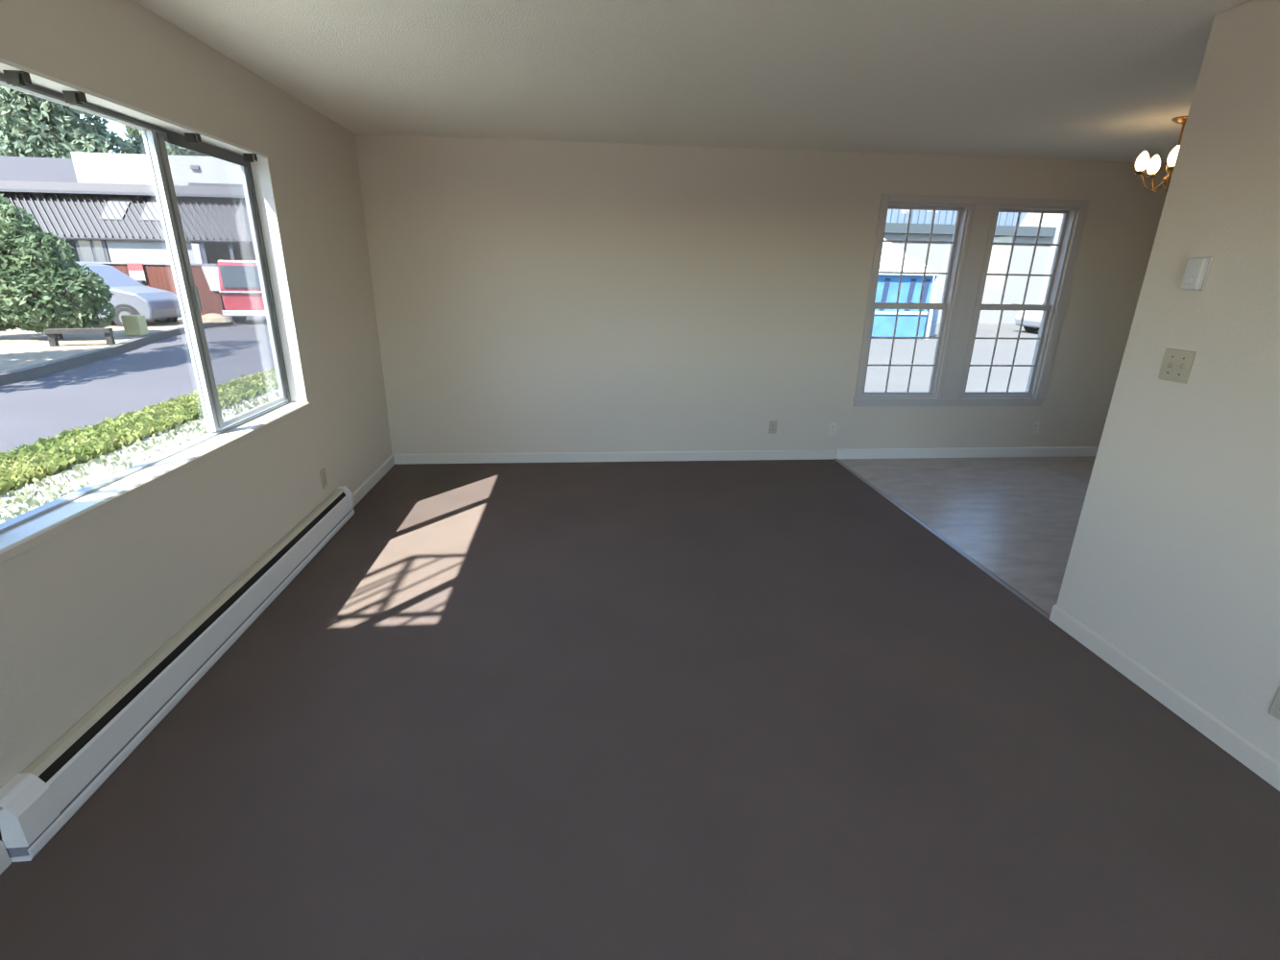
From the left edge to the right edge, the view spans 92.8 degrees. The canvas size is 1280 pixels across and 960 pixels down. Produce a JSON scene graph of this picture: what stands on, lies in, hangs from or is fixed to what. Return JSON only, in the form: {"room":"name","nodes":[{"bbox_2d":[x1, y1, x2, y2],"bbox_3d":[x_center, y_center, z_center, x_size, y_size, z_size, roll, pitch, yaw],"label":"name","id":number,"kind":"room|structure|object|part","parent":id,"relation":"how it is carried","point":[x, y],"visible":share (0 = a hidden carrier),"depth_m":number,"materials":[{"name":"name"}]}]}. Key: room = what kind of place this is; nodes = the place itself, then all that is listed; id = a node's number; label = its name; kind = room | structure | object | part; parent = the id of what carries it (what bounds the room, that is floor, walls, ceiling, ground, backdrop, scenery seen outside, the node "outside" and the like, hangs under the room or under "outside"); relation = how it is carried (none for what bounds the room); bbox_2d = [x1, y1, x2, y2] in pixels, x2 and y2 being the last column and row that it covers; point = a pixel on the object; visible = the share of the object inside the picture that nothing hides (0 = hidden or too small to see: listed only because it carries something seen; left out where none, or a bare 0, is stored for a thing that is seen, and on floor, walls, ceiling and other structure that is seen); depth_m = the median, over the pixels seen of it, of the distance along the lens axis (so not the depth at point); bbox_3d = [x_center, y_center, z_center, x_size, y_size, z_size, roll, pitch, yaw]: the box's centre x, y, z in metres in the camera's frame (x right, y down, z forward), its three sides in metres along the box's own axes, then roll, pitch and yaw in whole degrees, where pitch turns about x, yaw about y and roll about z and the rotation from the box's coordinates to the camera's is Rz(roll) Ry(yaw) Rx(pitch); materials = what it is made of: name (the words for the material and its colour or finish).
{"room":"empty living room","nodes":[
{"label":"empty living room","id":0,"kind":"room"},
{"bbox_2d":[0,0,392,789],"bbox_3d":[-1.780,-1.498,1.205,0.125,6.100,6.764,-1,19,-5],"label":"wall","id":1,"kind":"structure","parent":0,"point":[85,607],"depth_m":2.46,"materials":[{"name":"beige paint"}]},
{"bbox_2d":[0,840,11,874],"bbox_3d":[-1.580,1.485,0.242,0.012,0.085,2.983,-1,19,-5],"label":"baseboard","id":2,"kind":"structure","parent":1,"relation":"attached to","point":[5,860],"depth_m":1.64,"materials":[{"name":"white paint"}]},
{"bbox_2d":[0,57,310,564],"bbox_3d":[-1.844,-0.607,2.074,0.142,1.306,2.620,-1,19,-5],"label":"window","id":3,"kind":"structure","parent":1,"relation":"in","point":[22,533],"depth_m":2.58,"materials":[{"name":"white paint"}]},
{"bbox_2d":[2,70,32,86],"bbox_3d":[-1.790,-1.156,1.755,0.051,0.035,0.024,-1,19,-5],"label":"bracket","id":4,"kind":"object","parent":3,"relation":"attached to","point":[16,78],"visible":1,"depth_m":1.75,"materials":[{"name":"grey metal"}]},
{"bbox_2d":[61,90,87,104],"bbox_3d":[-1.810,-1.224,1.953,0.051,0.035,0.024,-1,19,-5],"label":"bracket","id":5,"kind":"object","parent":3,"relation":"attached to","point":[71,97],"visible":1,"depth_m":1.95,"materials":[{"name":"grey metal"}]},
{"bbox_3d":[-1.857,-0.017,2.275,0.136,0.020,2.616,-1,19,-5],"label":"sill","id":6,"kind":"part","parent":3,"relation":"part of","materials":[{"name":"white paint"}]},
{"bbox_2d":[183,132,201,143],"bbox_3d":[-1.867,-1.428,2.546,0.051,0.035,0.024,-1,19,-5],"label":"bracket","id":7,"kind":"object","parent":3,"relation":"attached to","point":[190,137],"visible":1,"depth_m":2.54,"materials":[{"name":"grey metal"}]},
{"bbox_3d":[-1.972,-0.921,2.946,0.018,1.216,0.675,-1,19,-5],"label":"sash","id":8,"kind":"part","parent":3,"relation":"part of","materials":[{"name":"silver metal"}]},
{"bbox_2d":[242,153,257,162],"bbox_3d":[-1.910,-1.580,2.989,0.051,0.035,0.024,-1,19,-5],"label":"bracket","id":9,"kind":"object","parent":3,"relation":"attached to","point":[248,157],"visible":1,"depth_m":2.98,"materials":[{"name":"grey metal"}]},
{"bbox_2d":[319,467,327,489],"bbox_3d":[-1.922,-0.010,3.709,0.009,0.115,0.070,-1,19,-5],"label":"power outlet","id":10,"kind":"object","parent":1,"relation":"attached to","point":[323,473],"visible":1,"depth_m":3.70,"materials":[{"name":"beige plastic"}]},
{"bbox_2d":[352,454,394,507],"bbox_3d":[-1.997,0.006,4.549,0.012,0.085,1.119,-1,19,-5],"label":"baseboard","id":11,"kind":"structure","parent":1,"relation":"attached to","point":[362,490],"depth_m":4.55,"materials":[{"name":"white paint"}]},
{"bbox_2d":[0,456,1279,959],"bbox_3d":[1.511,0.947,2.289,6.558,0.120,6.624,-1,19,-5],"label":"floor","id":12,"kind":"structure","parent":0,"point":[744,710],"depth_m":2.06,"materials":[{"name":"brown carpet"}]},
{"bbox_2d":[0,485,354,862],"bbox_3d":[-1.802,0.540,2.814,0.068,0.203,2.510,-1,19,-5],"label":"baseboard heater","id":13,"kind":"object","parent":12,"relation":"on","point":[36,804],"visible":1,"depth_m":2.10,"materials":[{"name":"white metal"}]},
{"bbox_2d":[833,458,1050,619],"bbox_3d":[1.866,0.240,4.186,0.042,0.009,2.659,-1,19,-5],"label":"trim","id":14,"kind":"structure","parent":12,"relation":"on","point":[1004,584],"depth_m":3.66,"materials":[{"name":"silver metal"}]},
{"bbox_2d":[134,0,1251,163],"bbox_3d":[1.553,-1.503,1.452,6.558,0.180,6.624,-1,19,-5],"label":"ceiling","id":15,"kind":"structure","parent":0,"point":[1074,80],"depth_m":2.78,"materials":[{"name":"white paint"}]},
{"bbox_2d":[1134,115,1187,192],"bbox_3d":[3.140,-1.902,3.579,0.359,0.390,0.355,-1,19,-5],"label":"chandelier","id":16,"kind":"object","parent":15,"relation":"hanging from","point":[1143,161],"visible":0.59,"depth_m":3.61,"materials":[{"name":"gold metal"}]},
{"bbox_3d":[2.988,-1.896,3.626,0.066,0.107,0.066,-1,19,-5],"label":"lamp shade","id":17,"kind":"part","parent":16,"relation":"part of","materials":[{"name":"white glass"}]},
{"bbox_3d":[3.050,-1.782,3.641,0.142,0.104,0.009,8,20,18],"label":"arm","id":18,"kind":"part","parent":16,"relation":"part of","materials":[{"name":"gold metal"}]},
{"bbox_3d":[3.139,-1.926,3.724,0.066,0.107,0.066,-1,19,-5],"label":"lamp shade","id":19,"kind":"part","parent":16,"relation":"part of","materials":[{"name":"white glass"}]},
{"bbox_3d":[3.135,-1.800,3.696,0.009,0.104,0.142,1,19,1],"label":"arm","id":20,"kind":"part","parent":16,"relation":"part of","materials":[{"name":"gold metal"}]},
{"bbox_3d":[3.079,-1.750,3.547,0.009,0.104,0.142,15,23,35],"label":"arm","id":21,"kind":"part","parent":16,"relation":"part of","materials":[{"name":"gold metal"}]},
{"bbox_3d":[3.039,-1.838,3.461,0.066,0.107,0.066,-1,19,-5],"label":"lamp shade","id":22,"kind":"part","parent":16,"relation":"part of","materials":[{"name":"white glass"}]},
{"bbox_3d":[3.136,-1.970,3.545,0.012,0.200,0.012,-1,19,-5],"label":"stem","id":23,"kind":"part","parent":16,"relation":"part of","materials":[{"name":"gold metal"}]},
{"bbox_2d":[354,133,1167,454],"bbox_3d":[1.228,-1.207,5.113,6.823,3.120,0.140,-1,19,-5],"label":"wall","id":24,"kind":"structure","parent":0,"point":[530,296],"depth_m":4.86,"materials":[{"name":"beige paint"}]},
{"bbox_2d":[393,446,1098,464],"bbox_3d":[1.217,-0.223,5.369,6.546,0.092,0.012,-1,19,-5],"label":"baseboard","id":25,"kind":"structure","parent":24,"relation":"attached to","point":[735,455],"depth_m":5.34,"materials":[{"name":"white paint"}]},
{"bbox_2d":[768,420,777,434],"bbox_3d":[1.154,-0.457,5.284,0.070,0.115,0.009,-1,19,-5],"label":"power outlet","id":26,"kind":"object","parent":24,"relation":"attached to","point":[773,424],"visible":1,"depth_m":5.28,"materials":[{"name":"beige plastic"}]},
{"bbox_2d":[827,422,837,435],"bbox_3d":[1.689,-0.446,5.340,0.070,0.115,0.009,-1,19,-5],"label":"power outlet","id":27,"kind":"object","parent":24,"relation":"attached to","point":[833,426],"visible":1,"depth_m":5.34,"materials":[{"name":"white paint"}]},
{"bbox_2d":[861,202,969,398],"bbox_3d":[2.260,-1.468,5.117,0.690,1.555,0.103,-1,19,-5],"label":"window","id":28,"kind":"structure","parent":24,"relation":"in","point":[961,210],"depth_m":5.09,"materials":[{"name":"grey paint"}]},
{"bbox_3d":[2.255,-1.115,5.231,0.654,0.778,0.025,-1,19,-5],"label":"sash","id":29,"kind":"part","parent":28,"relation":"part of","materials":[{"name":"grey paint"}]},
{"bbox_3d":[2.264,-1.823,5.021,0.654,0.785,0.025,-1,19,-5],"label":"sash","id":30,"kind":"part","parent":28,"relation":"part of","materials":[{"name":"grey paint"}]},
{"bbox_2d":[940,204,996,398],"bbox_3d":[2.730,-1.449,5.087,0.180,1.555,0.007,-1,19,-5],"label":"trim","id":31,"kind":"structure","parent":24,"relation":"attached to","point":[976,205],"depth_m":5.07,"materials":[{"name":"grey paint"}]},
{"bbox_2d":[853,193,1089,407],"bbox_3d":[2.737,-1.443,5.093,1.765,1.680,0.020,-1,19,-5],"label":"trim","id":32,"kind":"structure","parent":24,"relation":"attached to","point":[985,205],"depth_m":5.07,"materials":[{"name":"grey paint"}]},
{"bbox_2d":[963,205,1077,398],"bbox_3d":[3.184,-1.481,5.202,0.685,1.555,0.103,-1,19,-5],"label":"window","id":33,"kind":"structure","parent":24,"relation":"in","point":[1069,213],"depth_m":5.18,"materials":[{"name":"grey paint"}]},
{"bbox_3d":[3.178,-1.128,5.316,0.649,0.778,0.025,-1,19,-5],"label":"sash","id":34,"kind":"part","parent":33,"relation":"part of","materials":[{"name":"glass"}]},
{"bbox_3d":[3.188,-1.836,5.106,0.649,0.785,0.025,-1,19,-5],"label":"sash","id":35,"kind":"part","parent":33,"relation":"part of","materials":[{"name":"glass"}]},
{"bbox_2d":[1030,421,1039,434],"bbox_3d":[3.575,-0.473,5.513,0.070,0.115,0.009,-1,19,-5],"label":"power outlet","id":36,"kind":"object","parent":24,"relation":"attached to","point":[1035,424],"visible":1,"depth_m":5.51,"materials":[{"name":"white paint"}]},
{"bbox_2d":[1056,0,1279,761],"bbox_3d":[2.243,0.158,0.678,0.125,2.440,3.965,-1,19,-5],"label":"wall","id":37,"kind":"structure","parent":0,"point":[1173,561],"depth_m":2.18,"materials":[{"name":"beige paint"}]},
{"bbox_2d":[1049,603,1279,791],"bbox_3d":[2.156,1.273,1.052,0.012,0.085,3.965,-1,19,-5],"label":"baseboard","id":38,"kind":"structure","parent":37,"relation":"attached to","point":[1254,758],"depth_m":2.31,"materials":[{"name":"beige wood"}]},
{"bbox_2d":[1158,348,1196,384],"bbox_3d":[2.015,-0.431,2.295,0.016,0.116,0.116,-1,19,-5],"label":"light switch","id":39,"kind":"object","parent":37,"relation":"attached to","point":[1176,365],"visible":1,"depth_m":2.29,"materials":[{"name":"beige plastic"}]},
{"bbox_2d":[1180,256,1213,290],"bbox_3d":[2.008,-0.747,2.208,0.038,0.116,0.072,-1,19,-5],"label":"thermostat","id":40,"kind":"object","parent":37,"relation":"attached to","point":[1196,271],"visible":1,"depth_m":2.19,"materials":[{"name":"white plastic"}]},
{"bbox_2d":[1268,686,1279,720],"bbox_3d":[2.067,0.722,1.950,0.009,0.115,0.070,-1,19,-5],"label":"power outlet","id":41,"kind":"object","parent":37,"relation":"attached to","point":[1274,711],"visible":1,"depth_m":1.98,"materials":[{"name":"beige plastic"}]},
{"label":"outside","id":42,"kind":"structure","parent":0,"visible":0},
{"bbox_2d":[0,308,274,453],"bbox_3d":[-1.860,-4.453,19.526,320.000,0.100,280.000,-1,19,-5],"label":"road","id":43,"kind":"structure","parent":42,"point":[154,373],"depth_m":11.18,"materials":[{"name":"grey asphalt"}]},
{"bbox_2d":[0,156,77,182],"bbox_3d":[-37.788,-15.575,37.707,15.100,7.950,10.000,-1,19,-5],"label":"house","id":44,"kind":"structure","parent":43,"relation":"on","point":[12,168],"depth_m":34.63,"materials":[{"name":"grey paint"}]},
{"bbox_2d":[1,112,77,144],"bbox_3d":[-56.344,-28.874,56.849,10.075,20.342,9.309,-1,19,-5],"label":"broadleaf tree","id":45,"kind":"object","parent":43,"relation":"on","point":[7,112],"visible":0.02,"depth_m":53.82,"materials":[{"name":"green plant"}]},
{"bbox_2d":[0,85,136,158],"bbox_3d":[-47.022,-26.093,49.879,11.202,19.892,7.166,3,19,5],"label":"broadleaf tree","id":46,"kind":"object","parent":43,"relation":"on","point":[24,139],"visible":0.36,"depth_m":48.09,"materials":[{"name":"green plant"}]},
{"bbox_2d":[0,318,184,372],"bbox_3d":[-25.766,-0.094,5.222,29.650,0.180,34.600,-1,19,-5],"label":"verge","id":47,"kind":"structure","parent":43,"relation":"on","point":[19,349],"depth_m":15.08,"materials":[{"name":"beige concrete"}]},
{"bbox_2d":[0,193,116,339],"bbox_3d":[-15.848,-5.437,15.374,4.290,3.902,2.063,-1,19,-5],"label":"bush","id":48,"kind":"object","parent":47,"relation":"on","point":[34,271],"visible":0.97,"depth_m":15.25,"materials":[{"name":"green plant"}]},
{"bbox_2d":[43,327,115,346],"bbox_3d":[-13.618,-3.479,14.845,1.240,0.400,0.240,-7,20,-21],"label":"bench","id":49,"kind":"object","parent":47,"relation":"on","point":[51,333],"visible":0.98,"depth_m":14.72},
{"bbox_3d":[-14.118,-3.373,14.664,0.120,0.300,0.160,-7,20,-21],"label":"post","id":50,"kind":"part","parent":49,"relation":"part of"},
{"bbox_3d":[-13.101,-3.493,15.066,0.120,0.300,0.160,-7,20,-21],"label":"post","id":51,"kind":"part","parent":49,"relation":"part of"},
{"bbox_2d":[120,314,148,336],"bbox_3d":[-14.194,-4.354,17.143,0.440,0.550,0.320,-1,19,-5],"label":"concrete block","id":52,"kind":"object","parent":47,"relation":"on","point":[133,325],"visible":0.99,"depth_m":17.02,"materials":[{"name":"beige"}]},
{"bbox_2d":[201,313,232,322],"bbox_3d":[-15.127,-5.760,21.614,1.200,0.288,0.877,-1,19,-5],"label":"mound","id":53,"kind":"object","parent":47,"relation":"on","point":[212,317],"visible":0.88,"depth_m":21.39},
{"bbox_2d":[43,262,181,326],"bbox_3d":[-18.007,-6.035,19.966,4.770,2.060,2.330,-1,19,-5],"label":"car","id":54,"kind":"object","parent":43,"relation":"on","point":[131,296],"visible":0.33,"depth_m":19.70,"materials":[{"name":"grey paint"}]},
{"bbox_2d":[136,280,145,285],"bbox_3d":[-17.146,-6.763,20.919,0.260,0.170,0.220,-1,19,-5],"label":"mirror","id":55,"kind":"object","parent":54,"relation":"attached to","point":[143,282],"depth_m":20.85,"materials":[{"name":"black rubber"}]},
{"bbox_2d":[0,318,233,385],"bbox_3d":[-11.651,-0.336,6.568,2.125,0.170,34.676,-2,19,-9],"label":"kerb","id":56,"kind":"object","parent":43,"relation":"on","point":[32,372],"visible":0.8,"depth_m":13.36,"materials":[{"name":"concrete"}]},
{"bbox_2d":[0,180,256,308],"bbox_3d":[-17.808,-11.278,30.246,22.000,5.300,8.080,-1,19,-5],"label":"building","id":57,"kind":"structure","parent":43,"relation":"on","point":[102,222],"depth_m":26.46,"materials":[{"name":"grey"}]},
{"bbox_3d":[-23.475,-9.775,26.149,0.920,0.920,0.015,-1,19,-5],"label":"pane","id":58,"kind":"part","parent":57,"relation":"part of","materials":[{"name":"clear glass"}]},
{"bbox_3d":[-17.506,-11.463,26.936,21.600,1.900,1.850,-1,19,-5],"label":"roof panel","id":59,"kind":"part","parent":57,"relation":"part of","materials":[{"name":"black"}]},
{"bbox_3d":[-21.172,-8.914,26.793,3.400,2.950,0.200,-1,19,-5],"label":"wall panel","id":60,"kind":"part","parent":57,"relation":"part of","materials":[{"name":"white paint"}]},
{"bbox_3d":[-19.000,-8.921,26.922,0.150,2.950,0.150,-1,19,-5],"label":"post","id":61,"kind":"part","parent":57,"relation":"part of","materials":[{"name":"grey"}]},
{"bbox_3d":[-17.855,-8.937,27.027,0.150,2.950,0.150,-1,19,-5],"label":"post","id":62,"kind":"part","parent":57,"relation":"part of","materials":[{"name":"grey"}]},
{"bbox_2d":[117,123,145,154],"bbox_3d":[-43.111,-28.041,56.894,11.338,19.168,8.734,-1,19,-5],"label":"broadleaf tree","id":63,"kind":"object","parent":43,"relation":"on","point":[137,143],"visible":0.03,"depth_m":54.25,"materials":[{"name":"green plant"}]},
{"bbox_2d":[0,387,279,523],"bbox_3d":[-5.006,-3.156,15.419,3.647,0.100,48.000,-1,19,-5],"label":"planting bed","id":64,"kind":"object","parent":43,"relation":"on","point":[95,475],"depth_m":6.36,"materials":[{"name":"beige gravel"}]},
{"bbox_2d":[0,389,280,521],"bbox_3d":[-4.686,-1.464,10.217,3.237,0.072,15.175,-1,19,-5],"label":"ground cover","id":65,"kind":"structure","parent":64,"relation":"on","point":[59,487],"depth_m":6.39,"materials":[{"name":"green plant"}]},
{"bbox_2d":[74,261,223,317],"bbox_3d":[-21.842,-6.862,22.113,12.750,2.070,0.160,-1,19,-5],"label":"fence","id":66,"kind":"object","parent":43,"relation":"on","point":[159,276],"visible":0.2,"depth_m":22.36,"materials":[{"name":"red"}]},
{"bbox_2d":[126,263,145,281],"bbox_3d":[-18.262,-7.527,22.123,0.500,0.620,0.030,-1,19,-5],"label":"warning sign","id":67,"kind":"object","parent":66,"relation":"attached to","point":[136,272],"visible":0.89,"depth_m":22.10,"materials":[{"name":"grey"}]},
{"bbox_2d":[201,265,220,290],"bbox_3d":[-15.647,-7.404,22.421,0.740,0.860,0.024,-1,19,-5],"label":"notice board","id":68,"kind":"object","parent":66,"relation":"attached to","point":[211,274],"visible":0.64,"depth_m":22.38,"materials":[{"name":"white"}]},
{"bbox_2d":[70,151,242,187],"bbox_3d":[-19.882,-14.926,37.488,20.300,7.450,8.100,-1,19,-5],"label":"building","id":69,"kind":"structure","parent":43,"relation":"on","point":[89,167],"depth_m":32.22,"materials":[{"name":"grey paint"}]},
{"bbox_2d":[190,165,199,169],"bbox_3d":[-23.597,-16.577,32.314,0.400,0.200,0.100,-1,19,-5],"label":"vent","id":70,"kind":"object","parent":69,"relation":"attached to","point":[192,167],"depth_m":32.28,"materials":[{"name":"grey metal"}]},
{"bbox_2d":[165,142,210,156],"bbox_3d":[-34.571,-23.397,52.045,12.498,13.802,8.104,-1,19,-5],"label":"broadleaf tree","id":71,"kind":"object","parent":43,"relation":"on","point":[172,150],"visible":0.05,"depth_m":48.68,"materials":[{"name":"green plant"}]},
{"bbox_2d":[191,243,204,264],"bbox_3d":[-16.228,-7.323,22.695,0.250,2.750,0.150,-1,19,-5],"label":"marker post","id":72,"kind":"object","parent":43,"relation":"on","point":[196,248],"visible":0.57,"depth_m":22.30,"materials":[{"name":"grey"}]},
{"bbox_2d":[217,260,265,322],"bbox_3d":[-14.438,-7.493,24.228,2.000,2.280,4.680,-1,19,-5],"label":"van","id":73,"kind":"object","parent":43,"relation":"on","point":[240,287],"visible":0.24,"depth_m":22.06,"materials":[{"name":"red paint"}]},
{"bbox_3d":[-7.195,-3.135,15.214,0.750,0.100,48.000,-1,19,-5],"label":"lawn strip","id":74,"kind":"object","parent":43,"relation":"on","visible":0},
{"bbox_2d":[0,366,278,495],"bbox_3d":[-6.804,-1.851,11.153,1.134,0.130,16.691,-1,19,-5],"label":"hedge","id":75,"kind":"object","parent":74,"relation":"on","point":[52,456],"depth_m":7.27,"materials":[{"name":"green plant"}]},
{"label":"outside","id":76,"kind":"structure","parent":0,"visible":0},
{"bbox_2d":[864,323,1038,391],"bbox_3d":[26.067,-8.987,34.034,61.600,0.050,54.836,-1,19,-5],"label":"pavement","id":77,"kind":"structure","parent":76,"point":[880,351],"depth_m":15.67,"materials":[{"name":"concrete"}]},
{"bbox_2d":[871,238,942,339],"bbox_3d":[7.980,-6.819,21.365,4.000,3.450,2.400,-1,19,-5],"label":"building","id":78,"kind":"structure","parent":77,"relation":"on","point":[891,259],"depth_m":20.55,"materials":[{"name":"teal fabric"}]},
{"bbox_3d":[8.039,-5.664,20.632,3.550,0.100,0.040,-1,19,-5],"label":"rail","id":79,"kind":"part","parent":78,"relation":"part of","materials":[{"name":"white metal"}]},
{"bbox_2d":[871,274,933,337],"bbox_3d":[7.947,-6.186,21.553,3.550,2.030,2.050,-1,19,-5],"label":"curtain","id":80,"kind":"object","parent":78,"relation":"hanging from","point":[883,325],"depth_m":20.64,"materials":[{"name":"blue fabric"}]},
{"bbox_3d":[9.912,-5.851,20.717,0.080,2.100,0.080,-1,19,-5],"label":"leg","id":81,"kind":"part","parent":78,"relation":"part of","materials":[{"name":"silver metal"}]},
{"bbox_2d":[923,309,939,337],"bbox_3d":[10.201,-5.716,21.960,0.900,1.050,0.900,-1,19,-5],"label":"barrel","id":82,"kind":"object","parent":77,"relation":"on","point":[935,311],"visible":0.27,"depth_m":21.60,"materials":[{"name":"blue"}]},
{"bbox_2d":[883,209,1062,323],"bbox_3d":[18.476,-12.220,31.437,25.100,7.500,8.250,-1,19,-5],"label":"building","id":83,"kind":"structure","parent":77,"relation":"on","point":[896,225],"depth_m":27.69,"materials":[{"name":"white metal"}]},
{"bbox_2d":[1014,303,1043,332],"bbox_3d":[17.371,-6.444,23.891,4.425,1.484,2.230,-1,19,-5],"label":"car","id":84,"kind":"object","parent":77,"relation":"on","point":[1031,322],"visible":0.18,"depth_m":23.88,"materials":[{"name":"grey paint"}]}
]}

